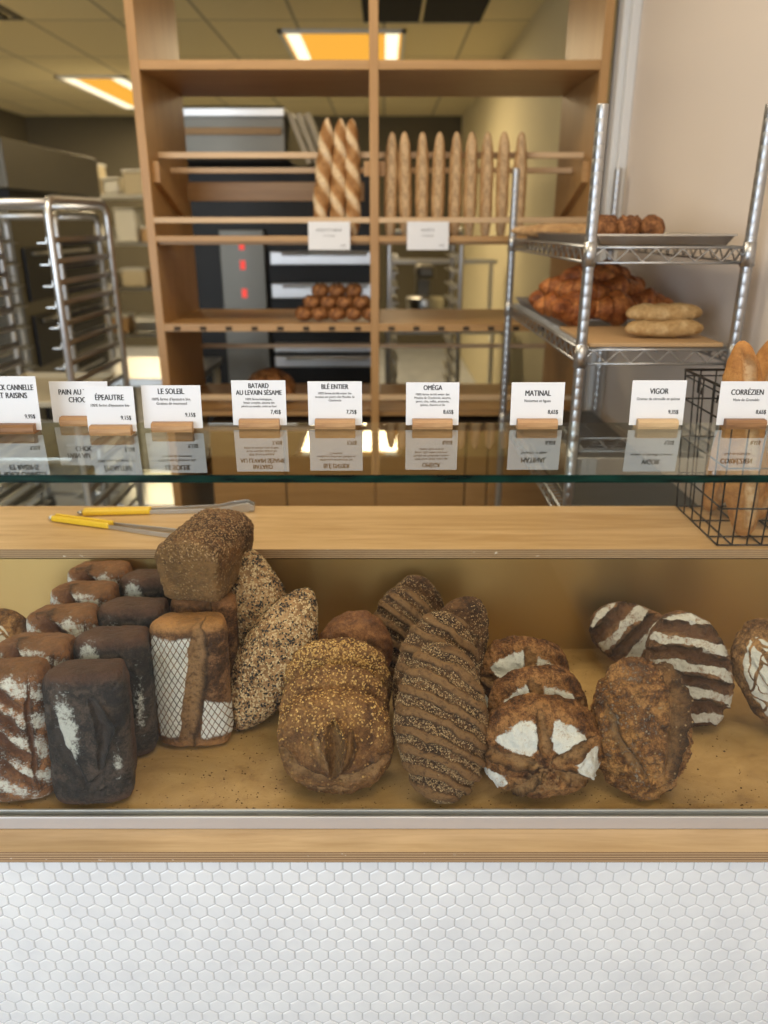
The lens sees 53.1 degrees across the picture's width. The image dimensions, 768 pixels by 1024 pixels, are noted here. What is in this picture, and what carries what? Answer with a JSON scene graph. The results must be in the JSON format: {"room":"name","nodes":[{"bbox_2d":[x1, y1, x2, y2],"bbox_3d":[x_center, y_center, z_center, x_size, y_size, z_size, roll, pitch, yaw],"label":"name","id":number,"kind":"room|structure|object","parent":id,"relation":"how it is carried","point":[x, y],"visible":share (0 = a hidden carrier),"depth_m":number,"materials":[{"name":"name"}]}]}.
{"room":"food shop","nodes":[
{"label":"food shop","id":0,"kind":"room"},
{"bbox_2d":[0,109,28,142],"bbox_3d":[-4.650,-1.437,4.267,0.100,2.920,13.000,0,20,0],"label":"wall","id":1,"kind":"structure","parent":0,"point":[12,125],"depth_m":9.55,"materials":[{"name":"brown"}]},
{"bbox_2d":[0,347,475,505],"bbox_3d":[-1.800,-0.667,6.527,5.800,0.100,9.500,0,20,0],"label":"floor","id":2,"kind":"structure","parent":0,"point":[414,364],"depth_m":6.39,"materials":[{"name":"tile"}]},
{"bbox_2d":[0,137,110,437],"bbox_3d":[-2.800,-1.530,5.592,1.120,2.010,1.610,0,20,0],"label":"wall","id":3,"kind":"structure","parent":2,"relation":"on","point":[27,170],"depth_m":5.15,"materials":[{"name":"paint"}]},
{"bbox_2d":[0,137,100,197],"bbox_3d":[-2.800,-2.341,5.291,1.120,0.280,1.610,0,20,0],"label":"hood","id":4,"kind":"object","parent":3,"relation":"attached to","point":[27,169],"depth_m":5.09,"materials":[{"name":"silver metal"}]},
{"bbox_2d":[0,210,129,505],"bbox_3d":[-1.740,-0.686,4.039,0.516,1.667,0.640,0,20,0],"label":"rack","id":5,"kind":"object","parent":2,"relation":"on","point":[58,215],"visible":0.41,"depth_m":4.03,"materials":[{"name":"silver metal"}]},
{"bbox_2d":[0,195,143,505],"bbox_3d":[-1.335,-0.346,3.083,0.486,1.697,0.670,0,20,0],"label":"rack","id":6,"kind":"object","parent":2,"relation":"on","point":[49,203],"visible":0.51,"depth_m":3.07,"materials":[{"name":"silver metal"}]},
{"bbox_2d":[0,420,104,462],"bbox_3d":[-1.335,-0.287,3.083,0.390,0.023,0.590,0,20,0],"label":"sheet pan","id":7,"kind":"object","parent":6,"relation":"in","point":[48,445],"visible":0.57,"depth_m":3.05,"materials":[{"name":"silver metal"}]},
{"bbox_2d":[18,372,116,406],"bbox_3d":[-1.335,-0.483,3.010,0.390,0.023,0.590,0,20,0],"label":"sheet pan","id":8,"kind":"object","parent":6,"relation":"in","point":[42,378],"visible":0.29,"depth_m":3.25,"materials":[{"name":"metal"}]},
{"bbox_2d":[93,195,156,336],"bbox_3d":[-2.450,-2.390,7.860,1.600,2.200,0.600,0,20,0],"label":"storage shelf","id":9,"kind":"object","parent":2,"relation":"on","point":[133,333],"visible":0.08,"depth_m":7.61,"materials":[{"name":"silver metal"}]},
{"bbox_2d":[112,208,143,241],"bbox_3d":[-2.507,-2.830,7.590,0.212,0.312,0.310,0,20,0],"label":"tub","id":10,"kind":"object","parent":9,"relation":"on","point":[128,221],"visible":0.91,"depth_m":7.46,"materials":[{"name":"white plastic"}]},
{"bbox_2d":[121,169,142,194],"bbox_3d":[-2.370,-3.190,7.456,0.240,0.220,0.310,0,20,0],"label":"tub","id":11,"kind":"object","parent":9,"relation":"on","point":[131,177],"visible":0.49,"depth_m":7.32,"materials":[{"name":"beige plastic"}]},
{"bbox_2d":[120,267,151,286],"bbox_3d":[-2.485,-2.372,7.760,0.245,0.175,0.310,0,20,0],"label":"tub","id":12,"kind":"object","parent":9,"relation":"on","point":[131,276],"visible":0.8,"depth_m":7.63,"materials":[{"name":"beige plastic"}]},
{"bbox_2d":[96,357,221,505],"bbox_3d":[-1.170,-0.317,4.123,0.540,0.920,0.650,0,20,0],"label":"work table","id":13,"kind":"object","parent":2,"relation":"on","point":[142,370],"visible":0.31,"depth_m":4.02,"materials":[{"name":"silver metal"}]},
{"bbox_2d":[117,471,173,505],"bbox_3d":[-1.170,-0.130,4.193,0.480,0.020,0.590,0,20,0],"label":"shelf","id":14,"kind":"object","parent":13,"relation":"attached to","point":[154,494],"depth_m":4.08,"materials":[{"name":"metal"}]},
{"bbox_2d":[183,106,370,469],"bbox_3d":[-0.630,-1.325,5.012,1.180,2.190,1.380,0,20,0],"label":"oven","id":15,"kind":"object","parent":2,"relation":"on","point":[228,276],"visible":0.44,"depth_m":4.53,"materials":[{"name":"black metal"}]},
{"bbox_2d":[183,106,307,165],"bbox_3d":[-0.860,-2.212,4.629,0.680,0.260,1.280,0,20,0],"label":"hood","id":16,"kind":"object","parent":15,"relation":"attached to","point":[207,128],"depth_m":4.06,"materials":[{"name":"silver"}]},
{"bbox_2d":[123,0,615,505],"bbox_3d":[-0.049,-0.876,3.188,1.645,2.620,0.612,0,20,0],"label":"shelf","id":17,"kind":"object","parent":2,"relation":"on","point":[383,444],"visible":0.7,"depth_m":3.06,"materials":[{"name":"brown wood"}]},
{"bbox_2d":[248,368,295,393],"bbox_3d":[-0.478,-0.534,3.236,0.214,0.135,0.242,-14,25,-34],"label":"bread loaf","id":18,"kind":"object","parent":17,"relation":"on","point":[266,373],"visible":0.41,"depth_m":3.18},
{"bbox_2d":[313,117,333,216],"bbox_3d":[-0.224,-1.221,2.829,0.087,0.418,0.063,-8,22,-20],"label":"baguette","id":19,"kind":"object","parent":17,"relation":"on","point":[324,161],"visible":0.8,"depth_m":2.80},
{"bbox_2d":[308,222,349,249],"bbox_3d":[-0.200,-1.008,2.808,0.152,0.097,0.016,0,20,0],"label":"price card","id":20,"kind":"object","parent":17,"relation":"attached to","point":[321,235],"visible":1,"depth_m":2.81,"materials":[{"name":"white"}]},
{"bbox_2d":[330,118,345,216],"bbox_3d":[-0.168,-1.224,2.839,0.063,0.418,0.087,13,24,32],"label":"baguette","id":21,"kind":"object","parent":17,"relation":"on","point":[338,178],"visible":0.77,"depth_m":2.81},
{"bbox_2d":[345,118,360,235],"bbox_3d":[-0.116,-1.225,2.842,0.063,0.418,0.087,0,20,0],"label":"baguette","id":22,"kind":"object","parent":17,"relation":"on","point":[352,165],"visible":0.87,"depth_m":2.82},
{"bbox_2d":[384,132,397,235],"bbox_3d":[0.026,-1.197,2.834,0.051,0.370,0.055,16,26,36],"label":"baguette","id":23,"kind":"object","parent":17,"relation":"on","point":[391,161],"visible":0.84,"depth_m":2.81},
{"bbox_2d":[398,131,411,235],"bbox_3d":[0.077,-1.197,2.833,0.055,0.371,0.051,15,25,35],"label":"baguette","id":24,"kind":"object","parent":17,"relation":"on","point":[404,158],"visible":0.88,"depth_m":2.81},
{"bbox_2d":[415,132,428,216],"bbox_3d":[0.140,-1.197,2.834,0.054,0.370,0.056,12,24,30],"label":"baguette","id":25,"kind":"object","parent":17,"relation":"on","point":[422,159],"visible":0.76,"depth_m":2.81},
{"bbox_2d":[407,222,448,249],"bbox_3d":[0.160,-1.008,2.808,0.152,0.097,0.016,0,20,0],"label":"price card","id":26,"kind":"object","parent":17,"relation":"attached to","point":[420,235],"visible":1,"depth_m":2.81,"materials":[{"name":"white"}]},
{"bbox_2d":[431,132,444,216],"bbox_3d":[0.200,-1.196,2.833,0.052,0.370,0.056,14,25,33],"label":"baguette","id":27,"kind":"object","parent":17,"relation":"on","point":[438,163],"visible":0.72,"depth_m":2.81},
{"bbox_2d":[448,131,461,235],"bbox_3d":[0.263,-1.197,2.834,0.051,0.371,0.053,-5,21,-13],"label":"baguette","id":28,"kind":"object","parent":17,"relation":"on","point":[455,164],"visible":0.88,"depth_m":2.81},
{"bbox_2d":[463,132,477,235],"bbox_3d":[0.319,-1.197,2.834,0.052,0.370,0.054,6,21,15],"label":"baguette","id":29,"kind":"object","parent":17,"relation":"on","point":[470,165],"visible":0.92,"depth_m":2.81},
{"bbox_2d":[479,132,493,235],"bbox_3d":[0.377,-1.197,2.834,0.053,0.370,0.053,6,21,16],"label":"baguette","id":30,"kind":"object","parent":17,"relation":"on","point":[487,162],"visible":0.87,"depth_m":2.81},
{"bbox_2d":[495,131,509,235],"bbox_3d":[0.436,-1.198,2.834,0.050,0.371,0.053,-4,21,-11],"label":"baguette","id":31,"kind":"object","parent":17,"relation":"on","point":[503,157],"visible":0.91,"depth_m":2.81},
{"bbox_2d":[513,132,526,235],"bbox_3d":[0.499,-1.197,2.834,0.052,0.371,0.054,-1,20,-3],"label":"baguette","id":32,"kind":"object","parent":17,"relation":"on","point":[520,160],"visible":0.56,"depth_m":2.80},
{"bbox_2d":[387,227,463,383],"bbox_3d":[0.225,-0.877,4.662,0.426,1.592,0.640,0,20,0],"label":"rack","id":33,"kind":"object","parent":2,"relation":"on","point":[392,360],"visible":0.36,"depth_m":4.38,"materials":[{"name":"silver metal"}]},
{"bbox_2d":[384,258,514,383],"bbox_3d":[0.475,-1.294,6.134,0.950,1.350,1.000,0,20,0],"label":"bench","id":34,"kind":"object","parent":2,"relation":"on","point":[490,261],"visible":0.31,"depth_m":6.10,"materials":[{"name":"silver metal"}]},
{"bbox_2d":[406,263,443,308],"bbox_3d":[0.300,-1.613,5.711,0.280,0.440,0.410,0,20,0],"label":"mixer","id":35,"kind":"object","parent":34,"relation":"on","point":[423,298],"visible":0.7,"depth_m":5.57,"materials":[{"name":"silver metal"}]},
{"bbox_2d":[406,295,443,308],"bbox_3d":[0.300,-1.482,5.690,0.280,0.210,0.280,0,20,0],"label":"bowl","id":36,"kind":"object","parent":35,"relation":"on","point":[418,301],"depth_m":5.57,"materials":[{"name":"silver metal"}]},
{"bbox_2d":[392,258,497,263],"bbox_3d":[0.475,-2.026,6.208,0.850,0.030,0.250,0,20,0],"label":"shelf","id":37,"kind":"object","parent":34,"relation":"attached to","point":[394,260],"depth_m":6.09,"materials":[{"name":"silver metal"}]},
{"bbox_2d":[495,103,767,505],"bbox_3d":[0.624,-0.168,2.410,0.378,1.835,1.116,0,20,0],"label":"wire rack","id":38,"kind":"object","parent":2,"relation":"on","point":[584,444],"visible":0.44,"depth_m":1.97,"materials":[{"name":"grey"}]},
{"bbox_2d":[498,412,597,505],"bbox_3d":[0.624,-0.163,2.412,0.378,0.052,1.116,0,20,0],"label":"wire shelf","id":39,"kind":"object","parent":38,"relation":"attached to","point":[548,446],"depth_m":2.39,"materials":[{"name":"silver metal"}]},
{"bbox_2d":[515,297,634,326],"bbox_3d":[0.624,-0.635,2.423,0.310,0.023,0.705,0,20,0],"label":"sheet pan","id":40,"kind":"object","parent":38,"relation":"on","point":[524,301],"visible":0.26,"depth_m":2.13,"materials":[{"name":"grey"}]},
{"bbox_2d":[533,290,557,317],"bbox_3d":[0.496,-0.589,2.186,0.152,0.098,0.092,-6,21,-14],"label":"croissant","id":41,"kind":"object","parent":40,"relation":"on","point":[541,306],"visible":0.42,"depth_m":2.15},
{"bbox_2d":[554,277,610,300],"bbox_3d":[0.547,-0.604,2.124,0.152,0.098,0.092,7,21,17],"label":"croissant","id":42,"kind":"object","parent":41,"relation":"on","point":[599,290],"visible":0.41,"depth_m":2.09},
{"bbox_2d":[549,290,595,325],"bbox_3d":[0.514,-0.546,2.070,0.152,0.098,0.092,-3,21,-8],"label":"croissant","id":43,"kind":"object","parent":40,"relation":"on","point":[565,308],"visible":0.71,"depth_m":2.03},
{"bbox_2d":[594,289,639,325],"bbox_3d":[0.632,-0.554,2.090,0.152,0.099,0.091,-13,24,-31],"label":"croissant","id":44,"kind":"object","parent":40,"relation":"on","point":[612,308],"visible":0.77,"depth_m":2.05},
{"bbox_3d":[0.615,-0.597,2.205,0.155,0.099,0.090,-4,21,-21],"label":"croissant","id":45,"kind":"object","parent":40,"relation":"on","visible":0},
{"bbox_2d":[560,263,614,282],"bbox_3d":[0.576,-0.665,2.180,0.155,0.100,0.089,2,21,6],"label":"croissant","id":46,"kind":"object","parent":45,"relation":"on","point":[601,274],"visible":0.44,"depth_m":2.15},
{"bbox_2d":[602,273,644,294],"bbox_3d":[0.659,-0.618,2.159,0.155,0.100,0.090,-3,21,-12],"label":"croissant","id":47,"kind":"object","parent":45,"relation":"on","point":[620,281],"visible":0.41,"depth_m":2.12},
{"bbox_2d":[508,411,696,505],"bbox_3d":[0.624,-0.189,2.402,0.316,0.020,1.045,0,20,0],"label":"shelf","id":48,"kind":"object","parent":38,"relation":"attached to","point":[601,451],"depth_m":2.26,"materials":[{"name":"silver metal"}]},
{"bbox_2d":[504,301,734,368],"bbox_3d":[0.624,-0.546,2.269,0.378,0.052,1.116,0,20,0],"label":"wire shelf","id":49,"kind":"object","parent":38,"relation":"attached to","point":[579,356],"depth_m":1.78,"materials":[{"name":"silver metal"}]},
{"bbox_2d":[526,232,736,244],"bbox_3d":[0.624,-0.769,2.149,0.310,0.023,0.965,0,20,0],"label":"sheet pan","id":50,"kind":"object","parent":38,"relation":"on","point":[668,238],"visible":0.67,"depth_m":1.71,"materials":[{"name":"grey"}]},
{"bbox_2d":[515,223,585,236],"bbox_3d":[0.592,-0.863,2.362,0.373,0.044,0.051,4,21,10],"label":"baguette","id":51,"kind":"object","parent":50,"relation":"on","point":[530,231],"visible":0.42,"depth_m":2.36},
{"bbox_2d":[507,236,756,266],"bbox_3d":[0.624,-0.753,2.192,0.378,0.052,1.116,0,20,0],"label":"wire shelf","id":52,"kind":"object","parent":38,"relation":"attached to","point":[590,247],"depth_m":1.69,"materials":[{"name":"silver metal"}]},
{"bbox_2d":[559,326,722,346],"bbox_3d":[0.624,-0.438,1.912,0.308,0.010,0.320,0,20,0],"label":"serving board","id":53,"kind":"object","parent":38,"relation":"on","point":[598,336],"visible":0.78,"depth_m":1.81,"materials":[{"name":"brown"}]},
{"bbox_2d":[625,319,703,337],"bbox_3d":[0.669,-0.440,1.837,0.187,0.045,0.068,1,20,2],"label":"bread","id":54,"kind":"object","parent":53,"relation":"on","point":[673,328],"visible":0.93,"depth_m":1.81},
{"bbox_2d":[625,302,702,320],"bbox_3d":[0.669,-0.476,1.836,0.187,0.045,0.068,-1,20,-3],"label":"bread","id":55,"kind":"object","parent":54,"relation":"on","point":[644,311],"visible":0.91,"depth_m":1.81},
{"bbox_2d":[25,116,461,346],"bbox_3d":[-1.800,-3.720,10.406,5.600,2.920,0.100,0,20,0],"label":"wall","id":56,"kind":"structure","parent":0,"point":[109,140],"depth_m":10.01,"materials":[{"name":"brown"}]},
{"bbox_2d":[0,0,543,115],"bbox_3d":[-1.800,-2.843,3.744,5.800,0.080,13.200,0,20,0],"label":"ceiling","id":57,"kind":"structure","parent":0,"point":[53,37],"depth_m":5.90,"materials":[{"name":"tile"}]},
{"bbox_2d":[54,75,133,108],"bbox_3d":[-2.750,-4.423,8.144,0.660,0.024,2.050,0,20,0],"label":"recessed light","id":58,"kind":"object","parent":57,"relation":"in","point":[116,90],"visible":0.66,"depth_m":7.67,"materials":[{"name":"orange plastic"}]},
{"bbox_2d":[76,79,133,106],"bbox_3d":[-2.750,-4.429,8.142,0.600,0.010,1.990,0,20,0],"label":"diffuser","id":59,"kind":"object","parent":58,"relation":"attached to","point":[118,92],"depth_m":7.86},
{"bbox_2d":[278,29,405,59],"bbox_3d":[-0.300,-3.717,6.246,0.920,0.024,1.600,0,20,0],"label":"recessed light","id":60,"kind":"object","parent":57,"relation":"in","point":[301,44],"visible":0.6,"depth_m":5.88,"materials":[{"name":"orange plastic"}]},
{"bbox_2d":[361,0,489,21],"bbox_3d":[0.260,-3.168,4.743,0.800,0.005,1.200,0,20,0],"label":"ceiling vent","id":61,"kind":"object","parent":57,"relation":"attached to","point":[388,10],"depth_m":5.00,"materials":[{"name":"black"}]},
{"bbox_2d":[0,862,767,1023],"bbox_3d":[-0.354,0.835,1.207,2.393,0.774,0.031,0,20,0],"label":"tiled counter front","id":62,"kind":"structure","parent":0,"point":[81,942],"depth_m":1.11,"materials":[{"name":"tile"}]},
{"bbox_2d":[0,475,767,861],"bbox_3d":[-0.355,0.136,1.200,2.390,0.543,0.516,0,20,0],"label":"display case","id":63,"kind":"object","parent":62,"relation":"on","point":[554,600],"visible":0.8,"depth_m":1.12,"materials":[{"name":"brown wood"}]},
{"bbox_2d":[0,608,26,641],"bbox_3d":[-0.639,0.258,1.308,0.122,0.175,0.107,-1,20,-2],"label":"bread loaf","id":64,"kind":"object","parent":63,"relation":"on","point":[12,623],"visible":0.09,"depth_m":1.29,"materials":[{"name":"brown food"}]},
{"bbox_2d":[0,376,41,433],"bbox_3d":[-0.519,-0.150,1.075,0.071,0.079,0.025,0,20,0],"label":"price card","id":65,"kind":"object","parent":63,"relation":"on","point":[19,403],"visible":1,"depth_m":1.08,"materials":[{"name":"white"}]},
{"bbox_2d":[0,656,53,801],"bbox_3d":[-0.537,0.311,1.116,0.115,0.208,0.101,-2,20,-4],"label":"bread loaf","id":66,"kind":"object","parent":63,"relation":"on","point":[25,763],"visible":0.7,"depth_m":1.08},
{"bbox_2d":[0,632,75,668],"bbox_3d":[-0.528,0.285,1.186,0.116,0.207,0.097,1,20,3],"label":"bread loaf","id":67,"kind":"object","parent":63,"relation":"on","point":[57,647],"visible":0.2,"depth_m":1.14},
{"bbox_2d":[26,602,98,636],"bbox_3d":[-0.521,0.252,1.277,0.115,0.207,0.096,-2,20,-5],"label":"bread loaf","id":68,"kind":"object","parent":63,"relation":"on","point":[74,619],"visible":0.22,"depth_m":1.23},
{"bbox_2d":[49,381,107,425],"bbox_3d":[-0.443,-0.158,1.120,0.084,0.063,0.025,0,20,0],"label":"price card","id":69,"kind":"object","parent":63,"relation":"on","point":[68,404],"visible":0.65,"depth_m":1.12,"materials":[{"name":"white"}]},
{"bbox_2d":[50,580,119,607],"bbox_3d":[-0.521,0.221,1.361,0.116,0.207,0.095,1,20,2],"label":"bread loaf","id":70,"kind":"object","parent":63,"relation":"on","point":[99,592],"visible":0.23,"depth_m":1.31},
{"bbox_2d":[41,658,136,804],"bbox_3d":[-0.421,0.314,1.110,0.118,0.207,0.106,-1,20,-3],"label":"bread loaf","id":71,"kind":"object","parent":63,"relation":"on","point":[88,707],"visible":1,"depth_m":1.07,"materials":[{"name":"food"}]},
{"bbox_2d":[67,560,132,584],"bbox_3d":[-0.521,0.191,1.439,0.115,0.207,0.092,-1,20,-2],"label":"bread loaf","id":72,"kind":"object","parent":63,"relation":"on","point":[111,570],"visible":0.23,"depth_m":1.39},
{"bbox_2d":[84,386,136,435],"bbox_3d":[-0.381,-0.141,1.070,0.068,0.066,0.025,0,20,0],"label":"price card","id":73,"kind":"object","parent":63,"relation":"on","point":[110,410],"visible":1,"depth_m":1.07,"materials":[{"name":"white"}]},
{"bbox_2d":[73,625,158,756],"bbox_3d":[-0.414,0.279,1.205,0.117,0.206,0.102,0,20,0],"label":"bread loaf","id":74,"kind":"object","parent":63,"relation":"on","point":[130,643],"visible":0.53,"depth_m":1.17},
{"bbox_2d":[97,596,169,627],"bbox_3d":[-0.414,0.244,1.297,0.118,0.207,0.099,2,20,5],"label":"bread loaf","id":75,"kind":"object","parent":63,"relation":"on","point":[125,610],"visible":0.31,"depth_m":1.24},
{"bbox_2d":[119,569,171,605],"bbox_3d":[-0.414,0.204,1.406,0.118,0.206,0.097,-1,20,-3],"label":"bread loaf","id":76,"kind":"object","parent":63,"relation":"on","point":[138,582],"visible":0.15,"depth_m":1.35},
{"bbox_2d":[141,385,202,431],"bbox_3d":[-0.300,-0.146,1.087,0.083,0.064,0.025,0,20,0],"label":"price card","id":77,"kind":"object","parent":63,"relation":"on","point":[166,408],"visible":1,"depth_m":1.09,"materials":[{"name":"white"}]},
{"bbox_2d":[149,611,233,746],"bbox_3d":[-0.306,0.264,1.236,0.124,0.213,0.105,-1,20,-3],"label":"bread loaf","id":78,"kind":"object","parent":63,"relation":"on","point":[190,650],"visible":0.98,"depth_m":1.20,"materials":[{"name":"food"}]},
{"bbox_2d":[170,590,238,676],"bbox_3d":[-0.305,0.233,1.331,0.114,0.205,0.097,0,20,-1],"label":"bread loaf","id":79,"kind":"object","parent":63,"relation":"on","point":[227,605],"visible":0.19,"depth_m":1.28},
{"bbox_2d":[154,508,253,601],"bbox_3d":[-0.300,0.069,1.306,0.122,0.119,0.176,4,21,10],"label":"bread loaf","id":80,"kind":"object","parent":79,"relation":"on","point":[201,559],"visible":0.98,"depth_m":1.24,"materials":[{"name":"food"}]},
{"bbox_2d":[230,549,285,645],"bbox_3d":[-0.221,0.194,1.359,0.119,0.260,0.099,0,20,0],"label":"bread loaf","id":81,"kind":"object","parent":63,"relation":"on","point":[257,587],"visible":0.3,"depth_m":1.31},
{"bbox_2d":[231,380,286,428],"bbox_3d":[-0.179,-0.154,1.103,0.078,0.068,0.025,0,20,0],"label":"price card","id":82,"kind":"object","parent":63,"relation":"on","point":[256,404],"visible":1,"depth_m":1.10,"materials":[{"name":"white"}]},
{"bbox_2d":[231,587,318,731],"bbox_3d":[-0.184,0.245,1.285,0.168,0.215,0.111,-7,22,-19],"label":"bread loaf","id":83,"kind":"object","parent":63,"relation":"on","point":[258,671],"visible":0.84,"depth_m":1.25,"materials":[{"name":"food"}]},
{"bbox_2d":[278,664,389,722],"bbox_3d":[-0.076,0.315,1.177,0.171,0.158,0.068,-1,20,-2],"label":"bread loaf","id":84,"kind":"object","parent":63,"relation":"on","point":[348,677],"visible":0.38,"depth_m":1.16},
{"bbox_2d":[307,381,361,428],"bbox_3d":[-0.070,-0.154,1.104,0.078,0.066,0.025,0,20,0],"label":"price card","id":85,"kind":"object","parent":63,"relation":"on","point":[331,404],"visible":1,"depth_m":1.10,"materials":[{"name":"white"}]},
{"bbox_2d":[276,687,394,794],"bbox_3d":[-0.073,0.340,1.125,0.172,0.147,0.117,4,21,12],"label":"bread loaf","id":86,"kind":"object","parent":63,"relation":"on","point":[340,741],"visible":1,"depth_m":1.10,"materials":[{"name":"food"}]},
{"bbox_2d":[283,637,391,701],"bbox_3d":[-0.075,0.288,1.240,0.178,0.165,0.069,-1,20,-2],"label":"bread loaf","id":87,"kind":"object","parent":63,"relation":"on","point":[340,650],"visible":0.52,"depth_m":1.22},
{"bbox_2d":[318,610,393,666],"bbox_3d":[-0.053,0.255,1.316,0.139,0.173,0.078,0,20,1],"label":"bread loaf","id":88,"kind":"object","parent":63,"relation":"on","point":[362,625],"visible":0.41,"depth_m":1.29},
{"bbox_2d":[0,506,767,557],"bbox_3d":[-0.355,0.508,1.742,2.390,1.023,0.239,0,20,0],"label":"countertop","id":89,"kind":"structure","parent":63,"relation":"attached to","point":[25,531],"depth_m":1.53,"materials":[{"name":"brown wood"}]},
{"bbox_2d":[48,513,175,537],"bbox_3d":[-0.519,0.025,1.540,0.371,0.020,0.029,6,21,17],"label":"bread knife","id":90,"kind":"object","parent":89,"relation":"on","point":[63,518],"visible":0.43,"depth_m":1.55,"materials":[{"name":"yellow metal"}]},
{"bbox_2d":[77,499,254,515],"bbox_3d":[-0.462,-0.009,1.632,0.371,0.020,0.029,-2,20,-4],"label":"serving tongs","id":91,"kind":"object","parent":89,"relation":"on","point":[247,505],"visible":0.9,"depth_m":1.63,"materials":[{"name":"silver metal"}]},
{"bbox_2d":[676,368,767,545],"bbox_3d":[0.726,-0.112,1.508,0.231,0.300,0.245,0,20,0],"label":"wire basket","id":92,"kind":"object","parent":89,"relation":"on","point":[689,370],"visible":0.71,"depth_m":1.50,"materials":[{"name":"grey"}]},
{"bbox_2d":[702,340,767,510],"bbox_3d":[0.733,-0.175,1.563,0.128,0.371,0.072,1,20,3],"label":"baguette","id":93,"kind":"object","parent":92,"relation":"in","point":[762,355],"visible":0.24,"depth_m":1.58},
{"bbox_2d":[719,341,766,535],"bbox_3d":[0.669,-0.129,1.435,0.106,0.373,0.077,8,22,21],"label":"baguette","id":94,"kind":"object","parent":92,"relation":"in","point":[742,364],"visible":0.64,"depth_m":1.42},
{"bbox_2d":[373,586,434,683],"bbox_3d":[0.044,0.229,1.371,0.131,0.186,0.089,-3,21,-9],"label":"bread loaf","id":95,"kind":"object","parent":63,"relation":"on","point":[400,608],"visible":0.34,"depth_m":1.34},
{"bbox_2d":[395,575,443,610],"bbox_3d":[0.058,0.209,1.419,0.118,0.190,0.066,-1,20,-3],"label":"bread loaf","id":96,"kind":"object","parent":63,"relation":"on","point":[420,583],"visible":0.16,"depth_m":1.39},
{"bbox_2d":[406,382,459,428],"bbox_3d":[0.070,-0.153,1.104,0.076,0.065,0.025,0,20,0],"label":"price card","id":97,"kind":"object","parent":63,"relation":"on","point":[429,405],"visible":1,"depth_m":1.10,"materials":[{"name":"white"}]},
{"bbox_2d":[392,611,479,710],"bbox_3d":[0.082,0.274,1.212,0.139,0.212,0.117,1,20,3],"label":"bread loaf","id":98,"kind":"object","parent":63,"relation":"on","point":[439,626],"visible":0.34,"depth_m":1.20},
{"bbox_2d":[393,641,488,803],"bbox_3d":[0.084,0.308,1.121,0.139,0.211,0.130,-5,21,-14],"label":"bread loaf","id":99,"kind":"object","parent":63,"relation":"on","point":[440,723],"visible":0.99,"depth_m":1.09,"materials":[{"name":"food"}]},
{"bbox_2d":[440,596,488,675],"bbox_3d":[0.102,0.253,1.270,0.156,0.210,0.088,-8,22,-21],"label":"bread loaf","id":100,"kind":"object","parent":63,"relation":"on","point":[471,609],"visible":0.27,"depth_m":1.26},
{"bbox_2d":[479,635,568,707],"bbox_3d":[0.230,0.285,1.264,0.161,0.154,0.082,-1,20,-2],"label":"bread loaf","id":101,"kind":"object","parent":63,"relation":"on","point":[504,655],"visible":0.38,"depth_m":1.25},
{"bbox_2d":[487,664,587,714],"bbox_3d":[0.237,0.318,1.180,0.155,0.151,0.083,-2,20,-5],"label":"bread loaf","id":102,"kind":"object","parent":63,"relation":"on","point":[548,679],"visible":0.38,"depth_m":1.17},
{"bbox_2d":[510,382,564,428],"bbox_3d":[0.220,-0.153,1.104,0.076,0.065,0.025,0,20,0],"label":"price card","id":103,"kind":"object","parent":63,"relation":"on","point":[534,405],"visible":1,"depth_m":1.10,"materials":[{"name":"white"}]},
{"bbox_2d":[483,692,601,798],"bbox_3d":[0.231,0.344,1.114,0.181,0.147,0.100,-1,20,-2],"label":"bread loaf","id":104,"kind":"object","parent":63,"relation":"on","point":[540,746],"visible":0.95,"depth_m":1.09,"materials":[{"name":"food"}]},
{"bbox_2d":[589,601,662,661],"bbox_3d":[0.477,0.236,1.426,0.196,0.133,0.100,2,21,6],"label":"bread loaf","id":105,"kind":"object","parent":63,"relation":"on","point":[620,629],"visible":0.59,"depth_m":1.40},
{"bbox_2d":[590,656,694,801],"bbox_3d":[0.377,0.317,1.128,0.145,0.189,0.134,17,26,38],"label":"bread loaf","id":106,"kind":"object","parent":63,"relation":"on","point":[641,708],"visible":0.98,"depth_m":1.09,"materials":[{"name":"food"}]},
{"bbox_2d":[629,380,686,428],"bbox_3d":[0.393,-0.154,1.103,0.078,0.068,0.025,0,20,0],"label":"price card","id":107,"kind":"object","parent":63,"relation":"on","point":[655,404],"visible":1,"depth_m":1.10,"materials":[{"name":"white"}]},
{"bbox_2d":[645,610,734,726],"bbox_3d":[0.509,0.263,1.284,0.145,0.180,0.116,6,21,17],"label":"bread loaf","id":108,"kind":"object","parent":63,"relation":"on","point":[687,641],"visible":0.73,"depth_m":1.25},
{"bbox_2d":[716,381,767,428],"bbox_3d":[0.520,-0.154,1.104,0.078,0.066,0.025,0,20,0],"label":"price card","id":109,"kind":"object","parent":63,"relation":"on","point":[742,404],"visible":1,"depth_m":1.10,"materials":[{"name":"white"}]},
{"bbox_2d":[730,618,767,725],"bbox_3d":[0.650,0.272,1.263,0.159,0.179,0.115,12,23,29],"label":"bread loaf","id":110,"kind":"object","parent":63,"relation":"on","point":[749,649],"visible":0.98,"depth_m":1.25,"materials":[{"name":"brown food"}]},
{"bbox_2d":[455,0,617,383],"bbox_3d":[1.050,-2.309,6.610,0.100,2.920,8.000,0,20,0],"label":"wall","id":111,"kind":"structure","parent":0,"point":[544,37],"depth_m":5.59,"materials":[{"name":"beige"}]},
{"bbox_2d":[601,0,767,504],"bbox_3d":[0.970,-0.043,0.517,0.250,2.920,5.000,0,20,0],"label":"wall","id":112,"kind":"structure","parent":0,"point":[700,95],"depth_m":2.10,"materials":[{"name":"beige"}]},
{"bbox_2d":[581,0,642,417],"bbox_3d":[0.818,-0.910,2.849,0.052,2.920,0.115,0,20,0],"label":"trim","id":113,"kind":"structure","parent":112,"relation":"attached to","point":[628,20],"depth_m":2.65,"materials":[{"name":"white"}]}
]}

